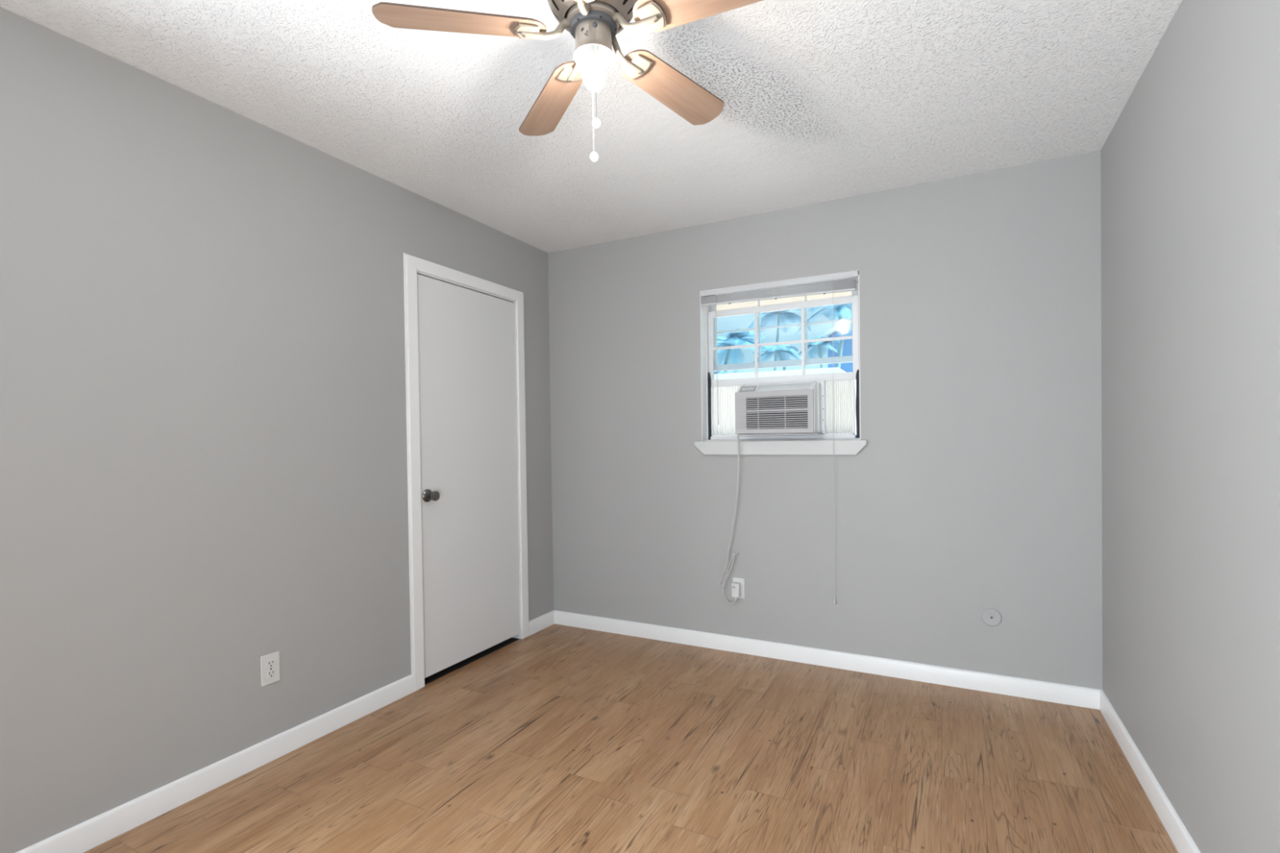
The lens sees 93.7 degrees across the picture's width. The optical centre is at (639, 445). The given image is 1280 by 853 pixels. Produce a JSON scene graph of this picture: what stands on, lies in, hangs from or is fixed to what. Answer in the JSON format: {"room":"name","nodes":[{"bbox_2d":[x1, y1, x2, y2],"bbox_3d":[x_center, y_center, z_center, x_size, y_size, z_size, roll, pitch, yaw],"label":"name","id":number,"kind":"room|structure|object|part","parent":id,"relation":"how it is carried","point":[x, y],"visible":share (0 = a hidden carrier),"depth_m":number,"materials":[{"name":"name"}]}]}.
{"room":"empty bedroom","nodes":[
{"label":"empty bedroom","id":0,"kind":"room"},
{"bbox_2d":[0,6,553,852],"bbox_3d":[-1.543,-0.005,2.275,0.170,2.440,3.860,0,1,27],"label":"wall","id":1,"kind":"structure","parent":0,"point":[203,455],"depth_m":2.06,"materials":[{"name":"grey paint"}]},
{"bbox_2d":[15,674,414,852],"bbox_3d":[-1.714,1.182,1.726,0.012,0.086,2.683,0,1,27],"label":"baseboard","id":2,"kind":"structure","parent":1,"relation":"attached to","point":[82,837],"depth_m":2.10,"materials":[{"name":"white paint"}]},
{"bbox_2d":[260,651,279,687],"bbox_3d":[-1.421,0.861,2.307,0.008,0.116,0.071,0,1,27],"label":"wall outlet","id":3,"kind":"object","parent":1,"relation":"attached to","point":[269,664],"visible":1,"depth_m":2.30,"materials":[{"name":"white plastic"}]},
{"bbox_2d":[266,659,275,668],"bbox_3d":[-1.419,0.841,2.305,0.002,0.026,0.034,0,1,27],"label":"receptacle","id":4,"kind":"object","parent":3,"relation":"attached to","point":[270,664],"depth_m":2.30,"materials":[{"name":"white plastic"}]},
{"bbox_2d":[266,670,275,678],"bbox_3d":[-1.418,0.880,2.306,0.002,0.026,0.034,0,1,27],"label":"receptacle","id":5,"kind":"object","parent":3,"relation":"attached to","point":[269,673],"depth_m":2.31,"materials":[{"name":"white plastic"}]},
{"bbox_2d":[403,253,528,691],"bbox_3d":[-0.945,0.129,3.316,0.184,2.126,0.904,0,1,27],"label":"door","id":6,"kind":"structure","parent":1,"relation":"in","point":[464,357],"depth_m":3.24,"materials":[{"name":"white paint"}]},
{"bbox_3d":[-1.040,0.254,2.998,0.066,0.065,0.065,0,1,27],"label":"knob","id":7,"kind":"part","parent":6,"relation":"part of","materials":[{"name":"silver metal"}]},
{"bbox_2d":[528,610,554,635],"bbox_3d":[-0.630,1.138,3.841,0.012,0.086,0.283,0,1,27],"label":"baseboard","id":8,"kind":"structure","parent":1,"relation":"attached to","point":[547,620],"depth_m":3.83,"materials":[{"name":"white paint"}]},
{"bbox_2d":[0,0,1182,253],"bbox_3d":[-0.184,-1.294,1.551,3.265,0.120,4.200,0,1,27],"label":"ceiling","id":9,"kind":"structure","parent":0,"point":[824,100],"depth_m":2.12,"materials":[{"name":"paint"}]},
{"bbox_2d":[372,0,762,162],"bbox_3d":[-0.080,-0.989,1.506,0.970,0.492,1.003,0,1,27],"label":"ceiling fan","id":10,"kind":"object","parent":9,"relation":"hanging from","point":[594,25],"visible":1,"depth_m":1.51,"materials":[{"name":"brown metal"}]},
{"bbox_3d":[-0.438,-1.041,1.475,0.412,0.030,0.120,-1,1,-10],"label":"fan blade","id":11,"kind":"part","parent":10,"relation":"part of","materials":[{"name":"brown wood"}]},
{"bbox_3d":[-0.235,-1.051,1.510,0.126,0.058,0.020,-1,1,-10],"label":"bracket arm","id":12,"kind":"part","parent":10,"relation":"part of","materials":[{"name":"metal"}]},
{"bbox_3d":[-0.264,-1.038,1.816,0.120,0.030,0.408,-1,-1,-27],"label":"fan blade","id":13,"kind":"part","parent":10,"relation":"part of","materials":[{"name":"brown wood"}]},
{"bbox_3d":[-0.172,-1.050,1.635,0.020,0.058,0.125,-1,-1,-27],"label":"bracket arm","id":14,"kind":"part","parent":10,"relation":"part of","materials":[{"name":"metal"}]},
{"bbox_3d":[-0.136,-1.051,1.413,0.020,0.058,0.126,-1,1,8],"label":"bracket arm","id":15,"kind":"part","parent":10,"relation":"part of","materials":[{"name":"metal"}]},
{"bbox_3d":[-0.123,-0.898,1.567,0.002,0.270,0.002,0,1,27],"label":"light pull chain","id":16,"kind":"part","parent":10,"relation":"part of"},
{"bbox_2d":[586,44,600,62],"bbox_3d":[-0.118,-1.008,1.530,0.037,0.054,0.037,0,1,27],"label":"bulb","id":17,"kind":"object","parent":10,"relation":"attached to","point":[591,48],"depth_m":1.52,"materials":[{"name":"white glass"}]},
{"bbox_3d":[-0.117,-0.947,1.531,0.057,0.080,0.057,0,1,27],"label":"light bulb","id":18,"kind":"part","parent":10,"relation":"part of","materials":[{"name":"white glass"}]},
{"bbox_3d":[-0.109,-0.922,1.478,0.002,0.234,0.002,0,1,27],"label":"fan pull chain","id":19,"kind":"part","parent":10,"relation":"part of","materials":[{"name":"silver metal"}]},
{"bbox_3d":[-0.039,-1.051,1.613,0.020,0.058,0.122,0,-1,44],"label":"bracket arm","id":20,"kind":"part","parent":10,"relation":"part of","materials":[{"name":"metal"}]},
{"bbox_3d":[-0.013,-1.053,1.477,0.126,0.058,0.020,0,1,26],"label":"bracket arm","id":21,"kind":"part","parent":10,"relation":"part of","materials":[{"name":"silver metal"}]},
{"bbox_3d":[0.099,-1.042,1.758,0.120,0.030,0.400,0,-1,44],"label":"fan blade","id":22,"kind":"part","parent":10,"relation":"part of","materials":[{"name":"brown wood"}]},
{"bbox_3d":[0.172,-1.047,1.386,0.412,0.030,0.120,0,1,26],"label":"fan blade","id":23,"kind":"part","parent":10,"relation":"part of","materials":[{"name":"brown wood"}]},
{"bbox_2d":[84,623,1177,852],"bbox_3d":[-0.594,1.258,1.815,4.265,0.100,4.200,0,1,27],"label":"floor","id":24,"kind":"structure","parent":0,"point":[558,738],"depth_m":2.19,"materials":[{"name":"brown wood"}]},
{"bbox_2d":[547,150,1102,689],"bbox_3d":[0.753,-0.052,3.362,3.265,2.440,0.170,0,1,27],"label":"wall","id":25,"kind":"structure","parent":0,"point":[975,486],"depth_m":3.02,"materials":[{"name":"grey paint"}]},
{"bbox_2d":[732,577,744,599],"bbox_3d":[0.556,0.807,3.381,0.071,0.116,0.008,0,1,27],"label":"wall outlet","id":26,"kind":"object","parent":25,"relation":"attached to","point":[741,580],"visible":0.57,"depth_m":3.37,"materials":[{"name":"white plastic"}]},
{"bbox_2d":[693,270,866,454],"bbox_3d":[0.768,-0.420,3.332,0.938,0.944,0.186,0,1,27],"label":"window","id":27,"kind":"structure","parent":25,"relation":"in","point":[801,444],"depth_m":3.33,"materials":[{"name":"white paint"}]},
{"bbox_3d":[0.747,-0.016,3.286,0.938,0.018,0.071,0,1,27],"label":"sill moulding","id":28,"kind":"part","parent":27,"relation":"part of","materials":[{"name":"white paint"}]},
{"bbox_2d":[701,271,858,604],"bbox_3d":[0.743,-0.028,3.272,0.857,1.722,0.058,0,1,27],"label":"mini blind","id":29,"kind":"object","parent":27,"relation":"attached to","point":[833,286],"visible":1,"depth_m":3.25,"materials":[{"name":"white plastic"}]},
{"bbox_3d":[0.733,-0.805,3.279,0.843,0.022,0.024,0,1,27],"label":"rail","id":30,"kind":"part","parent":29,"relation":"part of","materials":[{"name":"white plastic"}]},
{"bbox_3d":[1.007,-0.036,3.121,0.007,1.683,0.030,0,1,27],"label":"lift cord","id":31,"kind":"part","parent":29,"relation":"part of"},
{"bbox_3d":[0.736,0.015,3.265,0.938,0.076,0.020,0,1,27],"label":"sill","id":32,"kind":"part","parent":27,"relation":"part of","materials":[{"name":"white paint"}]},
{"bbox_2d":[711,379,855,604],"bbox_3d":[0.801,0.271,3.393,0.802,1.236,0.462,0,1,27],"label":"window air conditioner","id":33,"kind":"object","parent":27,"relation":"in","point":[823,407],"visible":0.98,"depth_m":3.21,"materials":[{"name":"white plastic"}]},
{"bbox_3d":[0.429,-0.194,3.542,0.010,0.297,0.024,0,1,27],"label":"panel rail","id":34,"kind":"part","parent":33,"relation":"part of","materials":[{"name":"white plastic"}]},
{"bbox_3d":[0.514,-0.201,3.499,0.186,0.287,0.014,0,1,27],"label":"accordion panel","id":35,"kind":"part","parent":33,"relation":"part of","materials":[{"name":"plastic"}]},
{"bbox_3d":[0.510,0.416,3.362,0.049,0.956,0.145,-2,1,-45],"label":"power cord","id":36,"kind":"part","parent":33,"relation":"part of","materials":[{"name":"white plastic"}]},
{"bbox_3d":[0.595,-0.308,3.286,0.085,0.031,0.058,0,1,27],"label":"control panel","id":37,"kind":"part","parent":33,"relation":"part of","materials":[{"name":"grey plastic"}]},
{"bbox_3d":[0.761,-0.196,3.319,0.796,0.295,0.118,0,1,27],"label":"mounting rail","id":38,"kind":"part","parent":33,"relation":"part of","materials":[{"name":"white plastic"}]},
{"bbox_3d":[1.069,-0.205,3.214,0.141,0.287,0.014,0,1,27],"label":"accordion panel","id":39,"kind":"part","parent":33,"relation":"part of","materials":[{"name":"plastic"}]},
{"bbox_3d":[1.134,-0.198,3.180,0.010,0.297,0.024,0,1,27],"label":"panel rail","id":40,"kind":"part","parent":33,"relation":"part of","materials":[{"name":"white plastic"}]},
{"bbox_3d":[0.783,-0.567,3.361,0.841,0.445,0.026,0,1,27],"label":"sash","id":41,"kind":"part","parent":27,"relation":"part of","materials":[{"name":"white plastic"}]},
{"bbox_3d":[0.801,-0.661,3.397,0.830,0.434,0.024,0,1,27],"label":"sash","id":42,"kind":"part","parent":27,"relation":"part of","materials":[{"name":"white plastic"}]},
{"bbox_2d":[716,291,851,311],"bbox_3d":[0.977,-0.990,3.728,5.400,0.100,0.720,0,1,27],"label":"trim","id":43,"kind":"structure","parent":25,"relation":"attached to","point":[766,302],"depth_m":3.99,"materials":[{"name":"beige paint"}]},
{"bbox_2d":[554,610,1102,709],"bbox_3d":[0.728,1.127,3.297,2.925,0.086,0.012,0,1,27],"label":"baseboard","id":44,"kind":"structure","parent":25,"relation":"attached to","point":[1080,696],"depth_m":3.10,"materials":[{"name":"white paint"}]},
{"bbox_2d":[981,608,1001,626],"bbox_3d":[1.652,0.811,2.819,0.084,0.084,0.007,0,1,27],"label":"cable plate","id":45,"kind":"object","parent":25,"relation":"attached to","point":[990,617],"visible":1,"depth_m":2.82,"materials":[{"name":"white plastic"}]},
{"bbox_2d":[1100,0,1279,852],"bbox_3d":[1.211,-0.024,0.863,0.170,2.440,3.860,0,1,27],"label":"wall","id":46,"kind":"structure","parent":0,"point":[1190,162],"depth_m":1.60,"materials":[{"name":"grey paint"}]},
{"bbox_2d":[1099,689,1200,852],"bbox_3d":[1.146,1.153,0.920,0.012,0.086,3.860,0,1,27],"label":"baseboard","id":47,"kind":"structure","parent":46,"relation":"attached to","point":[1180,837],"depth_m":1.99,"materials":[{"name":"white paint"}]},
{"label":"outside","id":48,"kind":"structure","parent":0,"visible":0},
{"bbox_3d":[8.600,1.107,21.848,60.000,0.100,39.820,0,1,27],"label":"ground","id":49,"kind":"structure","parent":48,"visible":0},
{"bbox_2d":[714,371,728,373],"bbox_3d":[1.258,0.069,9.663,0.553,2.530,0.544,-1,1,3],"label":"palm tree","id":50,"kind":"object","parent":49,"relation":"on","point":[715,372],"visible":0.15,"depth_m":9.50,"materials":[{"name":"blue plant"}]},
{"bbox_2d":[716,328,768,373],"bbox_3d":[1.569,-0.275,9.956,1.157,3.187,1.224,0,1,27],"label":"palm tree","id":51,"kind":"object","parent":49,"relation":"on","point":[739,337],"visible":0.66,"depth_m":9.86,"materials":[{"name":"blue plant"}]},
{"bbox_2d":[752,344,801,370],"bbox_3d":[2.839,-0.404,12.281,1.133,3.347,1.110,0,1,27],"label":"palm tree","id":52,"kind":"object","parent":49,"relation":"on","point":[780,349],"visible":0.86,"depth_m":12.21,"materials":[{"name":"blue plant"}]},
{"bbox_2d":[747,307,811,370],"bbox_3d":[3.397,-1.082,14.353,1.625,4.633,1.765,0,1,27],"label":"palm tree","id":53,"kind":"object","parent":49,"relation":"on","point":[784,315],"visible":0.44,"depth_m":14.52,"materials":[{"name":"blue plant"}]},
{"bbox_2d":[714,367,856,435],"bbox_3d":[1.014,0.233,8.309,4.017,2.228,2.200,0,1,27],"label":"carport","id":54,"kind":"object","parent":49,"relation":"on","point":[836,370],"visible":0.02,"depth_m":6.79,"materials":[{"name":"white metal"}]},
{"bbox_2d":[797,336,839,368],"bbox_3d":[3.462,-0.397,11.532,0.861,3.338,0.819,-2,1,-44],"label":"palm tree","id":55,"kind":"object","parent":49,"relation":"on","point":[818,348],"visible":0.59,"depth_m":11.52,"materials":[{"name":"blue plant"}]},
{"bbox_2d":[794,302,852,368],"bbox_3d":[3.010,-0.491,9.248,1.025,3.608,1.078,-1,1,-20],"label":"palm tree","id":56,"kind":"object","parent":49,"relation":"on","point":[838,309],"visible":0.34,"depth_m":9.21,"materials":[{"name":"blue plant"}]},
{"bbox_2d":[818,316,853,372],"bbox_3d":[7.622,-1.223,13.769,5.500,4.807,7.300,0,1,27],"label":"house","id":57,"kind":"structure","parent":49,"relation":"on","point":[847,344],"depth_m":11.68,"materials":[{"name":"blue paint"}]}
]}

